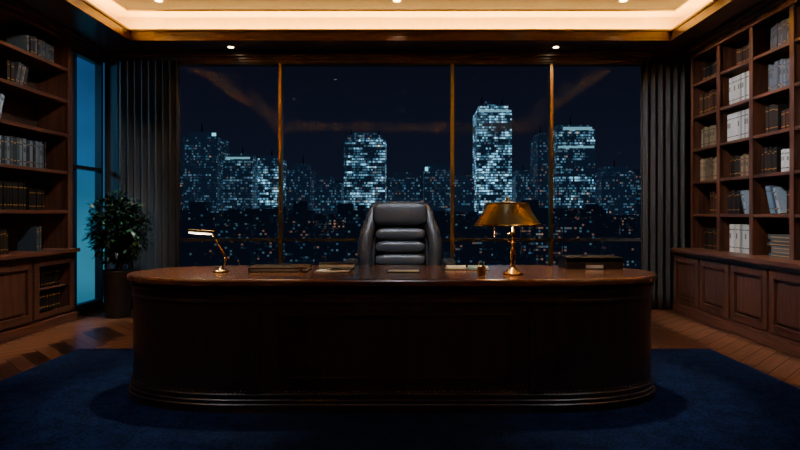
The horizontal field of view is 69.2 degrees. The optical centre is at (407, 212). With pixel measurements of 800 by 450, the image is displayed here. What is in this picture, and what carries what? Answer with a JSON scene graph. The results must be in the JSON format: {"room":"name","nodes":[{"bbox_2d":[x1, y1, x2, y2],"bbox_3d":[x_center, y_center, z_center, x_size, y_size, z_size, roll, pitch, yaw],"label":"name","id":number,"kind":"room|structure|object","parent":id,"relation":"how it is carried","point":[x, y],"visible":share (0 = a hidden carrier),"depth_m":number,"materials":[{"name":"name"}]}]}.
{"room":"office","nodes":[
{"label":"office","id":0,"kind":"room"},
{"bbox_2d":[77,62,103,315],"bbox_3d":[-3.935,-0.570,3.095,0.430,3.460,8.190,0,0,0],"label":"wall","id":1,"kind":"structure","parent":0,"point":[100,306],"depth_m":6.79,"materials":[{"name":"paint"}]},
{"bbox_2d":[73,48,103,310],"bbox_3d":[-3.750,-0.380,6.710,0.080,2.960,0.700,0,0,0],"label":"window","id":2,"kind":"structure","parent":1,"relation":"in","point":[98,169],"depth_m":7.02,"materials":[{"name":"blue glass"}]},
{"bbox_2d":[17,0,764,50],"bbox_3d":[-0.165,-2.160,3.045,7.970,0.440,8.290,0,0,0],"label":"ceiling","id":3,"kind":"structure","parent":0,"point":[134,14],"depth_m":6.60,"materials":[{"name":"brown wood"}]},
{"bbox_2d":[64,0,733,40],"bbox_3d":[-0.080,-1.992,3.075,6.080,0.135,6.850,0,0,0],"label":"trim","id":4,"kind":"structure","parent":3,"relation":"attached to","point":[71,2],"depth_m":6.48,"materials":[{"name":"brown wood"}]},
{"bbox_2d":[104,55,690,268],"bbox_3d":[0.060,-0.390,7.130,7.520,3.100,0.120,0,0,0],"label":"wall","id":5,"kind":"structure","parent":0,"point":[110,94],"depth_m":7.07,"materials":[{"name":"paint"}]},
{"bbox_2d":[116,60,179,308],"bbox_3d":[-3.122,-0.340,6.964,0.764,2.975,0.073,0,0,0],"label":"curtain","id":6,"kind":"object","parent":5,"relation":"hanging from","point":[148,92],"visible":0.76,"depth_m":6.96,"materials":[{"name":"fabric"}]},
{"bbox_2d":[73,37,686,62],"bbox_3d":[-0.180,-1.885,6.715,7.080,0.110,0.710,0,0,0],"label":"trim","id":7,"kind":"structure","parent":5,"relation":"attached to","point":[82,44],"depth_m":6.97,"materials":[{"name":"brown wood"}]},
{"bbox_2d":[180,62,640,264],"bbox_3d":[0.040,-0.395,7.095,5.920,2.950,0.150,0,0,0],"label":"window","id":8,"kind":"structure","parent":5,"relation":"in","point":[280,65],"depth_m":7.05,"materials":[{"name":"brown metal"}]},
{"bbox_2d":[641,60,684,308],"bbox_3d":[3.063,-0.340,6.964,0.534,2.975,0.070,0,0,0],"label":"curtain","id":9,"kind":"object","parent":5,"relation":"hanging from","point":[662,82],"visible":0.91,"depth_m":6.96,"materials":[{"name":"fabric"}]},
{"bbox_2d":[0,308,799,388],"bbox_3d":[-0.165,1.260,3.060,7.970,0.200,8.320,0,0,0],"label":"floor","id":10,"kind":"structure","parent":0,"point":[670,329],"depth_m":5.20,"materials":[{"name":"brown wood"}]},
{"bbox_2d":[0,0,80,343],"bbox_3d":[-3.795,-0.388,3.070,0.470,3.095,6.520,0,0,0],"label":"built-in bookcase","id":11,"kind":"object","parent":10,"relation":"on","point":[41,110],"visible":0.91,"depth_m":6.00,"materials":[{"name":"brown wood"}]},
{"bbox_2d":[0,35,59,310],"bbox_3d":[-3.816,-0.388,3.107,0.233,2.754,6.138,0,0,0],"label":"books","id":12,"kind":"object","parent":11,"relation":"on","point":[13,150],"visible":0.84,"depth_m":5.68,"materials":[{"name":"paper"}]},
{"bbox_2d":[81,189,154,317],"bbox_3d":[-3.236,0.438,6.496,0.759,1.442,0.658,0,0,-9],"label":"potted ficus","id":13,"kind":"object","parent":10,"relation":"on","point":[117,290],"visible":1,"depth_m":6.39,"materials":[{"name":"plant"}]},
{"bbox_2d":[0,349,799,449],"bbox_3d":[-0.115,1.152,2.350,5.330,0.016,5.100,0,0,0],"label":"area rug","id":14,"kind":"object","parent":10,"relation":"on","point":[705,399],"visible":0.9,"depth_m":3.18,"materials":[{"name":"blue carpet"}]},
{"bbox_2d":[127,265,656,412],"bbox_3d":[-0.100,0.762,3.775,3.380,0.764,0.940,0,0,0],"label":"executive desk","id":15,"kind":"object","parent":14,"relation":"on","point":[366,338],"visible":0.99,"depth_m":3.34,"materials":[{"name":"brown wood"}]},
{"bbox_2d":[188,229,228,272],"bbox_3d":[-1.278,0.241,3.720,0.263,0.277,0.106,0,0,0],"label":"desk lamp","id":16,"kind":"object","parent":15,"relation":"on","point":[192,231],"visible":1,"depth_m":3.70,"materials":[{"name":"gold metal"}]},
{"bbox_2d":[248,264,311,271],"bbox_3d":[-0.840,0.363,3.838,0.380,0.032,0.264,0,0,-3],"label":"leather folio","id":17,"kind":"object","parent":15,"relation":"on","point":[258,267],"visible":1,"depth_m":3.72,"materials":[{"name":"leather"}]},
{"bbox_2d":[313,268,350,272],"bbox_3d":[-0.490,0.375,3.780,0.238,0.009,0.199,0,0,0],"label":"paper stack","id":18,"kind":"object","parent":15,"relation":"on","point":[318,270],"visible":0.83,"depth_m":3.70,"materials":[{"name":"white paper"}]},
{"bbox_2d":[318,262,354,268],"bbox_3d":[-0.490,0.360,4.000,0.240,0.038,0.140,0,0,0],"label":"hardcover book","id":19,"kind":"object","parent":15,"relation":"on","point":[322,265],"visible":1,"depth_m":3.93,"materials":[{"name":"brown paper"}]},
{"bbox_2d":[386,270,420,272],"bbox_3d":[-0.030,0.375,3.745,0.220,0.009,0.110,0,0,0],"label":"notepad","id":20,"kind":"object","parent":15,"relation":"on","point":[387,271],"visible":1,"depth_m":3.69,"materials":[{"name":"paper"}]},
{"bbox_2d":[444,264,488,269],"bbox_3d":[0.400,0.368,3.950,0.300,0.023,0.200,0,0,6],"label":"planner","id":21,"kind":"object","parent":15,"relation":"on","point":[447,267],"visible":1,"depth_m":3.87,"materials":[{"name":"white paper"}]},
{"bbox_2d":[477,261,485,275],"bbox_3d":[0.447,0.337,3.520,0.054,0.086,0.054,0,0,0],"label":"pen holder","id":22,"kind":"object","parent":15,"relation":"on","point":[481,269],"visible":1,"depth_m":3.50,"materials":[{"name":"brown wood"}]},
{"bbox_2d":[473,197,542,275],"bbox_3d":[0.610,0.141,3.560,0.422,0.478,0.422,0,0,0],"label":"table lamp","id":23,"kind":"object","parent":15,"relation":"on","point":[506,213],"visible":1,"depth_m":3.44,"materials":[{"name":"gold metal"}]},
{"bbox_2d":[558,255,622,269],"bbox_3d":[1.260,0.339,4.020,0.388,0.081,0.253,0,0,0],"label":"document tray","id":24,"kind":"object","parent":15,"relation":"on","point":[564,261],"visible":1,"depth_m":3.92,"materials":[{"name":"black leather"}]},
{"bbox_2d":[344,202,455,264],"bbox_3d":[-0.065,0.523,4.651,0.865,1.240,0.693,0,0,0],"label":"office chair","id":25,"kind":"object","parent":14,"relation":"on","point":[392,233],"visible":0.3,"depth_m":4.79,"materials":[{"name":"black leather"}]},
{"bbox_2d":[670,0,799,357],"bbox_3d":[3.400,-0.388,3.260,0.600,3.095,7.220,0,0,0],"label":"built-in bookcase","id":26,"kind":"object","parent":10,"relation":"on","point":[755,295],"visible":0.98,"depth_m":5.64,"materials":[{"name":"brown wood"}]},
{"bbox_2d":[700,18,788,258],"bbox_3d":[3.505,-0.677,3.260,0.213,2.173,7.049,0,0,0],"label":"books","id":27,"kind":"object","parent":26,"relation":"in","point":[774,158],"visible":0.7,"depth_m":5.85,"materials":[{"name":"paper"}]},
{"label":"outside","id":28,"kind":"structure","parent":0,"visible":0},
{"bbox_3d":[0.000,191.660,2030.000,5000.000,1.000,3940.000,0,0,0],"label":"ground","id":29,"kind":"structure","parent":28,"visible":0},
{"bbox_2d":[183,124,228,212],"bbox_3d":[-251.034,39.459,722.200,41.034,303.401,45.600,0,0,0],"label":"skyscraper","id":30,"kind":"structure","parent":29,"relation":"on","point":[203,152],"depth_m":699.93,"materials":[{"name":"blue glass"}]},
{"bbox_2d":[223,148,257,210],"bbox_3d":[-205.776,55.149,722.200,35.000,272.022,45.600,0,0,0],"label":"skyscraper","id":31,"kind":"structure","parent":29,"relation":"on","point":[240,171],"depth_m":699.93,"materials":[{"name":"blue glass"}]},
{"bbox_2d":[258,151,286,208],"bbox_3d":[-168.362,56.356,722.500,25.345,269.608,45.000,0,0,0],"label":"skyscraper","id":32,"kind":"structure","parent":29,"relation":"on","point":[267,164],"depth_m":699.93,"materials":[{"name":"blue glass"}]},
{"bbox_2d":[286,158,315,209],"bbox_3d":[-132.759,59.977,722.500,28.966,262.367,45.000,0,0,0],"label":"skyscraper","id":33,"kind":"structure","parent":29,"relation":"on","point":[300,181],"depth_m":699.93,"materials":[{"name":"blue glass"}]},
{"bbox_2d":[314,176,343,213],"bbox_3d":[-97.155,73.252,722.500,32.586,235.815,45.000,0,0,0],"label":"skyscraper","id":34,"kind":"structure","parent":29,"relation":"on","point":[327,193],"depth_m":699.93,"materials":[{"name":"blue glass"}]},
{"bbox_2d":[344,128,385,209],"bbox_3d":[-52.500,43.080,722.500,49.483,296.160,45.000,0,0,0],"label":"skyscraper","id":35,"kind":"structure","parent":29,"relation":"on","point":[364,152],"depth_m":699.93,"materials":[{"name":"blue glass"}]},
{"bbox_2d":[388,172,419,201],"bbox_3d":[-4.828,70.839,722.500,38.621,240.643,45.000,0,0,0],"label":"skyscraper","id":36,"kind":"structure","parent":29,"relation":"on","point":[401,188],"depth_m":699.93,"materials":[{"name":"blue glass"}]},
{"bbox_2d":[180,166,640,269],"bbox_3d":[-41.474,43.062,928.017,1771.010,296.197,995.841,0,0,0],"label":"city buildings","id":37,"kind":"structure","parent":29,"relation":"on","point":[589,221],"depth_m":445.34,"materials":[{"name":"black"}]},
{"bbox_2d":[423,165,449,211],"bbox_3d":[35.000,66.614,722.200,31.379,249.091,45.600,0,0,0],"label":"skyscraper","id":38,"kind":"structure","parent":29,"relation":"on","point":[436,179],"depth_m":699.93,"materials":[{"name":"blue glass"}]},
{"bbox_2d":[454,175,473,211],"bbox_3d":[66.983,72.649,722.500,25.345,237.022,45.000,0,0,0],"label":"skyscraper","id":39,"kind":"structure","parent":29,"relation":"on","point":[463,187],"depth_m":699.93,"materials":[{"name":"blue glass"}]},
{"bbox_2d":[473,98,511,216],"bbox_3d":[104.397,23.770,722.200,42.241,334.781,45.600,0,0,0],"label":"skyscraper","id":40,"kind":"structure","parent":29,"relation":"on","point":[492,124],"depth_m":699.93,"materials":[{"name":"blue glass"}]},
{"bbox_2d":[512,164,534,201],"bbox_3d":[141.810,65.408,722.500,22.931,251.505,45.000,0,0,0],"label":"skyscraper","id":41,"kind":"structure","parent":29,"relation":"on","point":[523,183],"depth_m":699.93,"materials":[{"name":"blue glass"}]},
{"bbox_2d":[530,126,547,207],"bbox_3d":[163.534,41.873,722.500,13.276,298.574,45.000,0,0,0],"label":"skyscraper","id":42,"kind":"structure","parent":29,"relation":"on","point":[538,145],"depth_m":699.93,"materials":[{"name":"blue glass"}]},
{"bbox_2d":[553,117,594,208],"bbox_3d":[202.759,35.839,722.200,45.862,310.643,45.600,0,0,0],"label":"skyscraper","id":43,"kind":"structure","parent":29,"relation":"on","point":[573,145],"depth_m":699.93,"materials":[{"name":"blue glass"}]},
{"bbox_2d":[595,160,635,214],"bbox_3d":[254.655,62.390,722.500,41.034,257.539,45.000,0,0,0],"label":"skyscraper","id":44,"kind":"structure","parent":29,"relation":"on","point":[615,187],"depth_m":699.93,"materials":[{"name":"blue glass"}]}
]}

